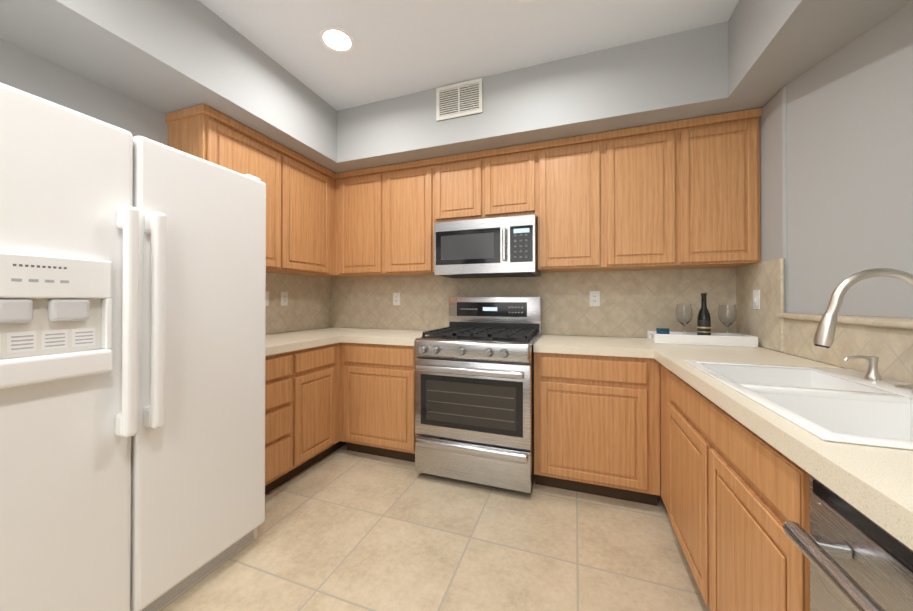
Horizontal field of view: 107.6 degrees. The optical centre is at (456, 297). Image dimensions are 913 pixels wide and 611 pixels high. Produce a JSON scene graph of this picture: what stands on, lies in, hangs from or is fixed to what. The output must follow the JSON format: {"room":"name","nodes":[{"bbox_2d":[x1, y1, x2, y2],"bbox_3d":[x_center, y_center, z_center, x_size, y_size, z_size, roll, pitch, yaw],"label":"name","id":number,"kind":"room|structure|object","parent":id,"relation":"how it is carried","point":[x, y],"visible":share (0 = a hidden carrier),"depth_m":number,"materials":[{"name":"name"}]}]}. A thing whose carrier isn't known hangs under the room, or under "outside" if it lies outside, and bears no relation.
{"room":"kitchen","nodes":[
{"label":"kitchen","id":0,"kind":"room"},
{"bbox_2d":[161,444,709,610],"bbox_3d":[-0.162,1.218,0.046,4.500,0.060,5.700,0,0,20],"label":"floor","id":1,"kind":"structure","parent":0,"point":[342,528],"depth_m":1.58,"materials":[{"name":"tile"}]},
{"bbox_2d":[0,83,265,610],"bbox_3d":[-1.461,0.300,1.367,0.911,1.792,0.910,0,0,20],"label":"refrigerator","id":2,"kind":"object","parent":1,"relation":"on","point":[132,355],"visible":1,"depth_m":1.11,"materials":[{"name":"white metal"}]},
{"bbox_2d":[265,349,304,493],"bbox_3d":[-1.384,0.768,2.091,0.628,0.864,0.426,0,0,20],"label":"base cabinet","id":3,"kind":"object","parent":1,"relation":"on","point":[302,409],"depth_m":2.07,"materials":[{"name":"brown wood"}]},
{"bbox_2d":[265,327,372,355],"bbox_3d":[-1.211,0.314,2.570,0.633,0.049,1.438,0,0,20],"label":"countertop","id":4,"kind":"structure","parent":3,"relation":"on","point":[276,343],"depth_m":2.40,"materials":[{"name":"beige stone"}]},
{"bbox_2d":[305,343,336,468],"bbox_3d":[-1.267,0.770,2.419,0.628,0.864,0.389,0,0,20],"label":"base cabinet","id":5,"kind":"object","parent":1,"relation":"on","point":[320,361],"depth_m":2.37,"materials":[{"name":"brown wood"}]},
{"bbox_2d":[337,342,346,448],"bbox_3d":[-1.095,0.773,2.905,0.628,0.864,0.735,0,0,20],"label":"base cabinet","id":6,"kind":"object","parent":1,"relation":"on","point":[339,443],"depth_m":2.56,"materials":[{"name":"brown wood"}]},
{"bbox_2d":[340,342,416,461],"bbox_3d":[-0.469,0.772,2.741,0.696,0.864,0.627,0,0,20],"label":"base cabinet","id":7,"kind":"object","parent":1,"relation":"on","point":[377,399],"visible":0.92,"depth_m":2.46,"materials":[{"name":"brown wood"}]},
{"bbox_2d":[341,329,427,345],"bbox_3d":[-0.449,0.315,2.727,0.646,0.049,0.631,0,0,20],"label":"countertop","id":8,"kind":"structure","parent":7,"relation":"on","point":[377,336],"depth_m":2.52,"materials":[{"name":"beige stone"}]},
{"bbox_2d":[414,297,542,492],"bbox_3d":[0.186,0.595,2.401,0.772,1.215,0.775,0,0,20],"label":"range","id":9,"kind":"object","parent":1,"relation":"on","point":[474,391],"visible":1,"depth_m":2.11,"materials":[{"name":"silver metal"}]},
{"bbox_2d":[534,352,659,505],"bbox_3d":[0.907,0.769,2.253,0.688,0.864,0.627,0,0,20],"label":"base cabinet","id":10,"kind":"object","parent":1,"relation":"on","point":[596,424],"visible":1,"depth_m":1.96,"materials":[{"name":"brown wood"}]},
{"bbox_2d":[533,334,648,357],"bbox_3d":[0.874,0.312,2.258,0.626,0.049,0.631,0,0,20],"label":"countertop","id":11,"kind":"structure","parent":10,"relation":"on","point":[561,344],"depth_m":2.04,"materials":[{"name":"beige stone"}]},
{"bbox_2d":[660,363,663,501],"bbox_3d":[1.349,0.766,1.631,0.596,0.864,0.276,0,0,20],"label":"base cabinet","id":12,"kind":"object","parent":1,"relation":"on","point":[661,366],"depth_m":1.82,"materials":[{"name":"brown wood"}]},
{"bbox_2d":[664,366,809,610],"bbox_3d":[1.142,0.762,1.048,0.596,0.864,1.055,0,0,20],"label":"base cabinet","id":13,"kind":"object","parent":1,"relation":"on","point":[734,494],"depth_m":0.98,"materials":[{"name":"brown wood"}]},
{"bbox_2d":[637,338,912,549],"bbox_3d":[1.120,0.305,1.024,0.606,0.049,2.791,0,0,20],"label":"countertop","id":14,"kind":"structure","parent":13,"relation":"on","point":[874,484],"depth_m":0.63,"materials":[{"name":"beige stone"}]},
{"bbox_2d":[647,331,757,346],"bbox_3d":[1.528,0.256,2.116,0.525,0.060,0.220,0,0,20],"label":"tray","id":15,"kind":"object","parent":14,"relation":"on","point":[723,339],"visible":1,"depth_m":2.03,"materials":[{"name":"white"}]},
{"bbox_2d":[656,328,669,333],"bbox_3d":[1.360,0.238,2.202,0.076,0.075,0.076,0,0,20],"label":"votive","id":16,"kind":"object","parent":15,"relation":"on","point":[662,330],"visible":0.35,"depth_m":2.18,"materials":[{"name":"blue glass"}]},
{"bbox_2d":[676,304,692,334],"bbox_3d":[1.452,0.157,2.133,0.090,0.235,0.090,0,0,20],"label":"wine glass","id":17,"kind":"object","parent":15,"relation":"on","point":[684,314],"visible":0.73,"depth_m":2.10,"materials":[{"name":"clear glass"}]},
{"bbox_2d":[697,293,710,334],"bbox_3d":[1.559,0.122,2.106,0.070,0.305,0.070,0,0,20],"label":"wine bottle","id":18,"kind":"object","parent":15,"relation":"on","point":[703,322],"visible":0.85,"depth_m":2.09,"materials":[{"name":"black glass"}]},
{"bbox_2d":[718,304,736,335],"bbox_3d":[1.670,0.157,2.061,0.090,0.235,0.090,0,0,20],"label":"wine glass","id":19,"kind":"object","parent":15,"relation":"on","point":[727,314],"visible":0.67,"depth_m":2.03,"materials":[{"name":"clear glass"}]},
{"bbox_2d":[684,360,912,449],"bbox_3d":[1.124,0.380,0.975,0.558,0.214,0.892,0,0,20],"label":"sink","id":20,"kind":"object","parent":14,"relation":"in","point":[846,405],"visible":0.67,"depth_m":0.98,"materials":[{"name":"white ceramic"}]},
{"bbox_2d":[844,355,881,379],"bbox_3d":[1.381,0.234,1.139,0.093,0.078,0.038,0,0,20],"label":"soap dispenser","id":21,"kind":"object","parent":20,"relation":"on","point":[872,373],"visible":1,"depth_m":1.12,"materials":[{"name":"silver metal"}]},
{"bbox_2d":[895,384,912,388],"bbox_3d":[1.372,0.269,1.020,0.044,0.007,0.044,0,0,20],"label":"cover","id":22,"kind":"object","parent":20,"relation":"on","point":[904,386],"visible":0.98,"depth_m":1.01,"materials":[{"name":"silver metal"}]},
{"bbox_2d":[813,268,912,392],"bbox_3d":[1.207,0.092,0.929,0.280,0.359,0.154,0,0,20],"label":"faucet","id":23,"kind":"object","parent":14,"relation":"on","point":[824,335],"visible":1,"depth_m":0.99,"materials":[{"name":"silver metal"}]},
{"bbox_2d":[783,474,912,610],"bbox_3d":[0.816,0.761,0.278,0.641,0.858,0.601,0,0,20],"label":"dishwasher","id":24,"kind":"object","parent":1,"relation":"on","point":[859,560],"visible":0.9,"depth_m":0.53,"materials":[{"name":"silver metal"}]},
{"bbox_2d":[0,1,912,465],"bbox_3d":[-0.141,-0.177,0.047,4.543,2.731,5.700,0,0,20],"label":"wall","id":25,"kind":"structure","parent":0,"point":[836,169],"depth_m":1.50,"materials":[{"name":"paint"}]},
{"bbox_2d":[165,104,292,271],"bbox_3d":[-1.492,-0.655,2.243,0.328,0.898,0.589,0,0,20],"label":"upper cabinet","id":26,"kind":"object","parent":25,"relation":"attached to","point":[201,131],"depth_m":2.19,"materials":[{"name":"brown wood"}]},
{"bbox_2d":[266,272,329,333],"bbox_3d":[-1.509,0.042,2.674,0.006,0.491,1.440,0,0,20],"label":"tile backsplash","id":27,"kind":"structure","parent":25,"relation":"attached to","point":[308,307],"depth_m":2.96,"materials":[{"name":"beige tile"}]},
{"bbox_2d":[266,291,268,305],"bbox_3d":[-1.510,0.006,2.643,0.012,0.116,0.072,0,0,20],"label":"light switch","id":28,"kind":"object","parent":27,"relation":"attached to","point":[267,298],"visible":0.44,"depth_m":2.66,"materials":[{"name":"white plastic"}]},
{"bbox_2d":[281,292,287,305],"bbox_3d":[-1.450,0.007,2.818,0.008,0.116,0.072,0,0,20],"label":"outlet","id":29,"kind":"object","parent":27,"relation":"attached to","point":[284,298],"visible":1,"depth_m":2.81,"materials":[{"name":"white plastic"}]},
{"bbox_2d":[268,151,332,275],"bbox_3d":[-1.338,-0.653,2.678,0.328,0.898,0.554,0,0,20],"label":"upper cabinet","id":30,"kind":"object","parent":25,"relation":"attached to","point":[300,214],"depth_m":2.69,"materials":[{"name":"brown wood"}]},
{"bbox_2d":[312,172,353,277],"bbox_3d":[-1.187,-0.650,3.103,0.328,0.898,0.439,0,0,20],"label":"upper cabinet","id":31,"kind":"object","parent":25,"relation":"attached to","point":[334,276],"depth_m":2.97,"materials":[{"name":"brown wood"}]},
{"bbox_2d":[334,166,390,276],"bbox_3d":[-0.794,-0.651,3.024,0.499,0.898,0.328,0,0,20],"label":"upper cabinet","id":32,"kind":"object","parent":25,"relation":"attached to","point":[358,193],"depth_m":2.87,"materials":[{"name":"brown wood"}]},
{"bbox_2d":[382,158,433,275],"bbox_3d":[-0.344,-0.652,2.864,0.457,0.898,0.328,0,0,20],"label":"upper cabinet","id":33,"kind":"object","parent":25,"relation":"attached to","point":[407,187],"depth_m":2.71,"materials":[{"name":"brown wood"}]},
{"bbox_2d":[0,0,912,172],"bbox_3d":[-0.162,-1.330,0.061,4.300,0.424,5.500,0,0,20],"label":"soffit","id":34,"kind":"object","parent":25,"relation":"attached to","point":[166,56],"depth_m":1.91,"materials":[{"name":"paint"}]},
{"bbox_2d":[436,78,482,120],"bbox_3d":[0.017,-1.401,2.368,0.345,0.237,0.012,0,0,20],"label":"ceiling vent","id":35,"kind":"object","parent":34,"relation":"in","point":[461,99],"visible":1,"depth_m":2.36,"materials":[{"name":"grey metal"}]},
{"bbox_2d":[434,149,493,221],"bbox_3d":[0.090,-0.842,2.711,0.464,0.519,0.328,0,0,20],"label":"upper cabinet","id":36,"kind":"object","parent":25,"relation":"attached to","point":[463,183],"depth_m":2.55,"materials":[{"name":"brown wood"}]},
{"bbox_2d":[434,214,540,277],"bbox_3d":[0.244,-0.374,2.593,0.760,0.407,0.428,0,0,20],"label":"over-the-range microwave","id":37,"kind":"object","parent":36,"relation":"attached to","point":[496,247],"visible":1,"depth_m":2.42,"materials":[{"name":"silver metal"}]},
{"bbox_2d":[494,142,537,216],"bbox_3d":[0.411,-0.843,2.598,0.458,0.519,0.328,0,0,20],"label":"upper cabinet","id":38,"kind":"object","parent":25,"relation":"attached to","point":[515,167],"depth_m":2.42,"materials":[{"name":"brown wood"}]},
{"bbox_2d":[330,267,733,337],"bbox_3d":[0.300,0.043,2.802,3.330,0.491,0.006,0,0,20],"label":"tile backsplash","id":39,"kind":"structure","parent":25,"relation":"attached to","point":[637,303],"depth_m":2.60,"materials":[{"name":"beige tile"}]},
{"bbox_2d":[393,293,399,304],"bbox_3d":[-0.556,0.008,3.099,0.072,0.116,0.008,0,0,20],"label":"electrical outlet","id":40,"kind":"object","parent":39,"relation":"attached to","point":[396,298],"visible":1,"depth_m":3.10,"materials":[{"name":"white plastic"}]},
{"bbox_2d":[590,291,599,305],"bbox_3d":[1.046,0.005,2.531,0.072,0.116,0.008,0,0,20],"label":"electrical outlet","id":41,"kind":"object","parent":39,"relation":"attached to","point":[594,298],"visible":1,"depth_m":2.53,"materials":[{"name":"white plastic"}]},
{"bbox_2d":[537,132,605,271],"bbox_3d":[0.829,-0.654,2.448,0.430,0.898,0.328,0,0,20],"label":"upper cabinet","id":42,"kind":"object","parent":25,"relation":"attached to","point":[571,216],"depth_m":2.29,"materials":[{"name":"brown wood"}]},
{"bbox_2d":[606,118,693,270],"bbox_3d":[1.261,-0.655,2.295,0.487,0.898,0.328,0,0,20],"label":"upper cabinet","id":43,"kind":"object","parent":25,"relation":"attached to","point":[682,194],"depth_m":2.13,"materials":[{"name":"brown wood"}]},
{"bbox_2d":[682,108,761,268],"bbox_3d":[1.601,-0.656,2.174,0.480,0.898,0.328,0,0,20],"label":"upper cabinet","id":44,"kind":"object","parent":25,"relation":"attached to","point":[726,145],"depth_m":2.00,"materials":[{"name":"brown wood"}]},
{"bbox_2d":[734,258,912,383],"bbox_3d":[1.308,0.031,0.645,0.013,0.491,3.399,0,0,20],"label":"tile backsplash","id":45,"kind":"structure","parent":25,"relation":"attached to","point":[893,347],"depth_m":1.60,"materials":[{"name":"beige tile"}]},
{"bbox_2d":[753,290,759,309],"bbox_3d":[1.778,0.010,1.986,0.012,0.116,0.072,0,0,20],"label":"light switch","id":46,"kind":"object","parent":45,"relation":"attached to","point":[756,299],"visible":1,"depth_m":1.98,"materials":[{"name":"white plastic"}]},
{"bbox_2d":[199,0,738,110],"bbox_3d":[-0.162,-1.572,0.062,4.500,0.060,5.700,0,0,20],"label":"ceiling","id":47,"kind":"structure","parent":0,"point":[403,47],"depth_m":1.93,"materials":[{"name":"paint"}]},
{"bbox_2d":[319,27,354,52],"bbox_3d":[-0.708,-1.528,1.984,0.196,0.005,0.196,0,0,20],"label":"recessed light","id":48,"kind":"object","parent":47,"relation":"in","point":[336,39],"visible":1,"depth_m":1.98,"materials":[{"name":"white"}]},
{"bbox_2d":[776,313,912,367],"bbox_3d":[1.663,0.630,0.233,0.982,1.120,2.905,0,0,20],"label":"half wall ledge","id":49,"kind":"object","parent":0,"point":[899,322],"visible":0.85,"depth_m":1.27,"materials":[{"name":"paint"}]}
]}

